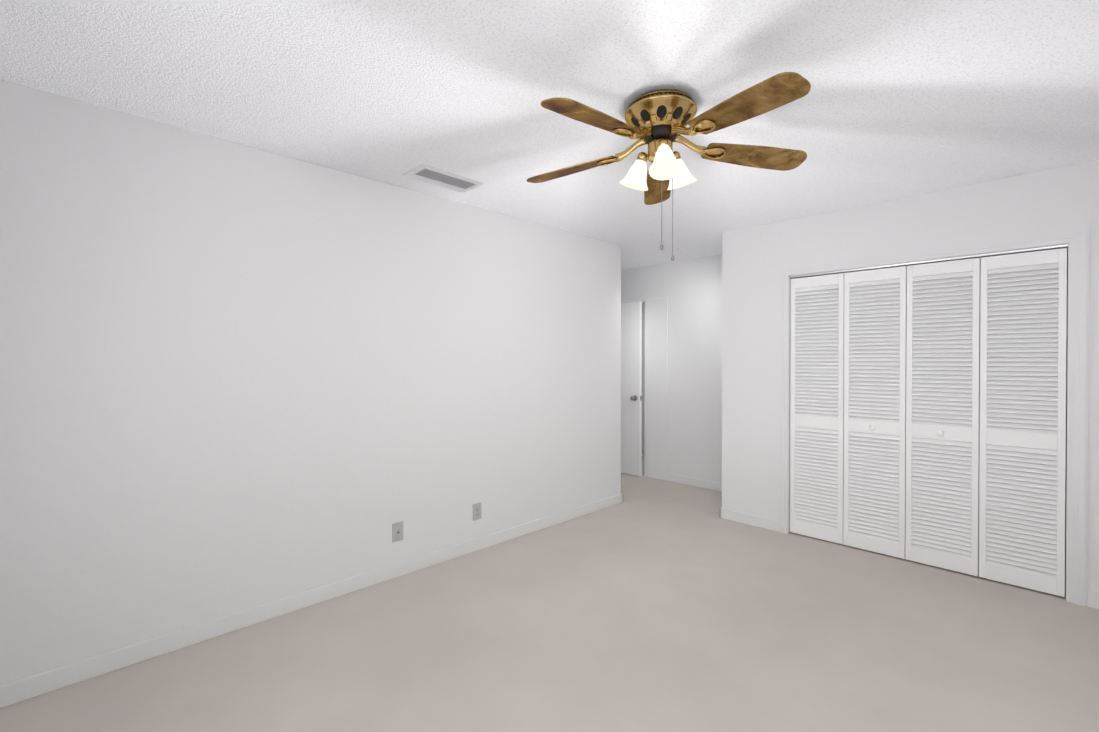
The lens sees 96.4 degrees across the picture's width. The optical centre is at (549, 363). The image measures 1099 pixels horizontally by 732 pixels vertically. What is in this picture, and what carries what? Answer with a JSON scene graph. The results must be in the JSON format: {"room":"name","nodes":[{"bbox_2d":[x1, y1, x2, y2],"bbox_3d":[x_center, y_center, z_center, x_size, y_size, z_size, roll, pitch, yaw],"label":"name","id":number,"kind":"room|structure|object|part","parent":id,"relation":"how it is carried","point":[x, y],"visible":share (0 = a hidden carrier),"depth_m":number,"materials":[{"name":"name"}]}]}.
{"room":"empty bedroom","nodes":[
{"label":"empty bedroom","id":0,"kind":"room"},
{"bbox_2d":[0,80,620,685],"bbox_3d":[-1.376,0.107,3.634,4.387,2.440,1.400,0,1,-44],"label":"wall","id":1,"kind":"structure","parent":0,"point":[234,378],"depth_m":2.50,"materials":[{"name":"paint"}]},
{"bbox_2d":[0,493,622,707],"bbox_3d":[-0.835,1.288,3.183,4.279,0.085,0.012,0,1,-44],"label":"baseboard","id":2,"kind":"structure","parent":1,"relation":"attached to","point":[14,692],"depth_m":2.51,"materials":[{"name":"white"}]},
{"bbox_2d":[392,521,402,542],"bbox_3d":[-0.945,1.052,3.070,0.072,0.116,0.018,0,1,-44],"label":"outlet plate","id":3,"kind":"object","parent":1,"relation":"attached to","point":[397,531],"visible":1,"depth_m":3.07,"materials":[{"name":"grey plastic"}]},
{"bbox_2d":[473,502,480,520],"bbox_3d":[-0.514,1.053,3.498,0.072,0.116,0.009,0,1,-44],"label":"electrical outlet plate","id":4,"kind":"object","parent":1,"relation":"attached to","point":[476,511],"visible":1,"depth_m":3.49,"materials":[{"name":"grey plastic"}]},
{"bbox_2d":[0,454,1098,731],"bbox_3d":[0.660,1.371,3.165,6.630,0.080,5.030,0,1,-44],"label":"floor","id":5,"kind":"structure","parent":0,"point":[650,604],"depth_m":2.29,"materials":[{"name":"carpet"}]},
{"bbox_2d":[0,0,1098,270],"bbox_3d":[0.660,-1.149,3.149,6.630,0.080,5.030,0,1,-44],"label":"ceiling","id":6,"kind":"structure","parent":0,"point":[904,98],"depth_m":1.95,"materials":[{"name":"white paint"}]},
{"bbox_2d":[403,164,483,191],"bbox_3d":[-0.629,-1.104,2.950,0.425,0.009,0.215,0,1,-44],"label":"ceiling vent","id":7,"kind":"object","parent":6,"relation":"in","point":[426,173],"visible":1,"depth_m":2.93,"materials":[{"name":"white metal"}]},
{"bbox_2d":[527,72,810,260],"bbox_3d":[0.439,-0.770,2.061,1.206,0.664,1.267,0,1,-44],"label":"ceiling fan","id":8,"kind":"object","parent":6,"relation":"hanging from","point":[657,121],"visible":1,"depth_m":2.01,"materials":[{"name":"brown wood"}]},
{"bbox_3d":[0.469,-0.830,2.117,0.331,0.142,0.326,0,1,-44],"label":"lamp shade","id":9,"kind":"part","parent":8,"relation":"part of","materials":[{"name":"white glass"}]},
{"bbox_2d":[642,303,644,454],"bbox_3d":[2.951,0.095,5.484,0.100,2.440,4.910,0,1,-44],"label":"door frame","id":10,"kind":"structure","parent":0,"point":[643,378],"depth_m":7.05,"materials":[{"name":"paint"}]},
{"bbox_2d":[722,220,820,519],"bbox_3d":[1.955,0.103,4.298,0.802,2.440,0.544,0,1,-44],"label":"wall","id":11,"kind":"structure","parent":0,"point":[754,258],"depth_m":4.03,"materials":[{"name":"paint"}]},
{"bbox_2d":[722,508,776,530],"bbox_3d":[1.644,1.282,4.042,0.012,0.085,0.451,0,1,-44],"label":"baseboard","id":12,"kind":"structure","parent":11,"relation":"attached to","point":[771,524],"depth_m":4.04,"materials":[{"name":"white wood"}]},
{"bbox_2d":[621,247,1065,482],"bbox_3d":[2.242,0.101,4.664,0.120,2.440,4.730,0,1,-44],"label":"wall","id":13,"kind":"structure","parent":0,"point":[691,289],"depth_m":5.30,"materials":[{"name":"paint"}]},
{"bbox_2d":[621,302,641,476],"bbox_3d":[0.782,0.293,5.966,0.172,2.022,0.809,0,1,-44],"label":"entry door","id":14,"kind":"structure","parent":13,"relation":"in","point":[631,388],"depth_m":5.76,"materials":[{"name":"white wood"}]},
{"bbox_2d":[621,300,645,399],"bbox_3d":[0.875,0.287,6.062,0.121,2.050,0.820,0,1,-44],"label":"door frame","id":15,"kind":"structure","parent":13,"relation":"attached to","point":[644,301],"depth_m":5.72,"materials":[{"name":"white wood"}]},
{"bbox_2d":[647,297,667,480],"bbox_3d":[1.227,0.285,5.611,0.008,2.060,0.277,0,1,-44],"label":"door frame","id":16,"kind":"structure","parent":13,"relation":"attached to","point":[657,388],"depth_m":5.60,"materials":[{"name":"paint"}]},
{"bbox_2d":[667,473,721,491],"bbox_3d":[1.681,1.275,5.150,0.012,0.085,1.021,0,1,-44],"label":"baseboard","id":17,"kind":"structure","parent":13,"relation":"attached to","point":[710,485],"depth_m":5.26,"materials":[{"name":"white wood"}]},
{"bbox_2d":[789,165,1069,264],"bbox_3d":[2.425,-0.896,3.324,0.120,0.430,1.498,0,1,-44],"label":"wall","id":18,"kind":"structure","parent":0,"point":[1034,202],"depth_m":3.15,"materials":[{"name":"paint"}]},
{"bbox_2d":[790,273,843,543],"bbox_3d":[2.014,0.329,3.709,0.030,1.973,0.366,0,1,-44],"label":"closet door","id":19,"kind":"structure","parent":18,"relation":"in","point":[817,412],"depth_m":3.70,"materials":[{"name":"white wood"}]},
{"bbox_2d":[843,266,906,558],"bbox_3d":[2.263,0.330,3.434,0.059,1.973,0.367,0,1,-44],"label":"closet door","id":20,"kind":"structure","parent":18,"relation":"in","point":[875,328],"depth_m":3.43,"materials":[{"name":"white wood"}]},
{"bbox_2d":[790,244,1067,277],"bbox_3d":[2.403,-0.669,3.303,0.033,0.013,1.486,0,1,-44],"label":"track rail","id":21,"kind":"object","parent":18,"relation":"attached to","point":[956,258],"visible":1,"depth_m":3.17,"materials":[{"name":"silver metal"}]},
{"bbox_2d":[777,226,1089,605],"bbox_3d":[2.425,0.324,3.331,0.122,2.010,1.498,0,1,-44],"label":"door frame","id":22,"kind":"structure","parent":18,"relation":"attached to","point":[789,335],"depth_m":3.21,"materials":[{"name":"white wood"}]},
{"bbox_2d":[905,258,979,575],"bbox_3d":[2.523,0.332,3.168,0.059,1.973,0.369,0,1,-44],"label":"closet door","id":23,"kind":"structure","parent":18,"relation":"in","point":[942,405],"depth_m":3.16,"materials":[{"name":"white wood"}]},
{"bbox_2d":[979,248,1066,596],"bbox_3d":[2.794,0.334,2.913,0.030,1.973,0.367,0,1,-44],"label":"closet door","id":24,"kind":"structure","parent":18,"relation":"in","point":[1023,330],"depth_m":2.90,"materials":[{"name":"white wood"}]},
{"bbox_2d":[1065,160,1098,592],"bbox_3d":[3.380,0.113,2.842,0.802,2.440,0.535,0,1,-44],"label":"wall","id":25,"kind":"structure","parent":0,"point":[1084,194],"depth_m":2.69,"materials":[{"name":"paint"}]},
{"bbox_2d":[1087,591,1098,608],"bbox_3d":[3.115,1.292,2.539,0.012,0.085,0.460,0,1,-44],"label":"baseboard","id":26,"kind":"structure","parent":25,"relation":"attached to","point":[1092,597],"depth_m":2.68,"materials":[{"name":"white"}]}
]}

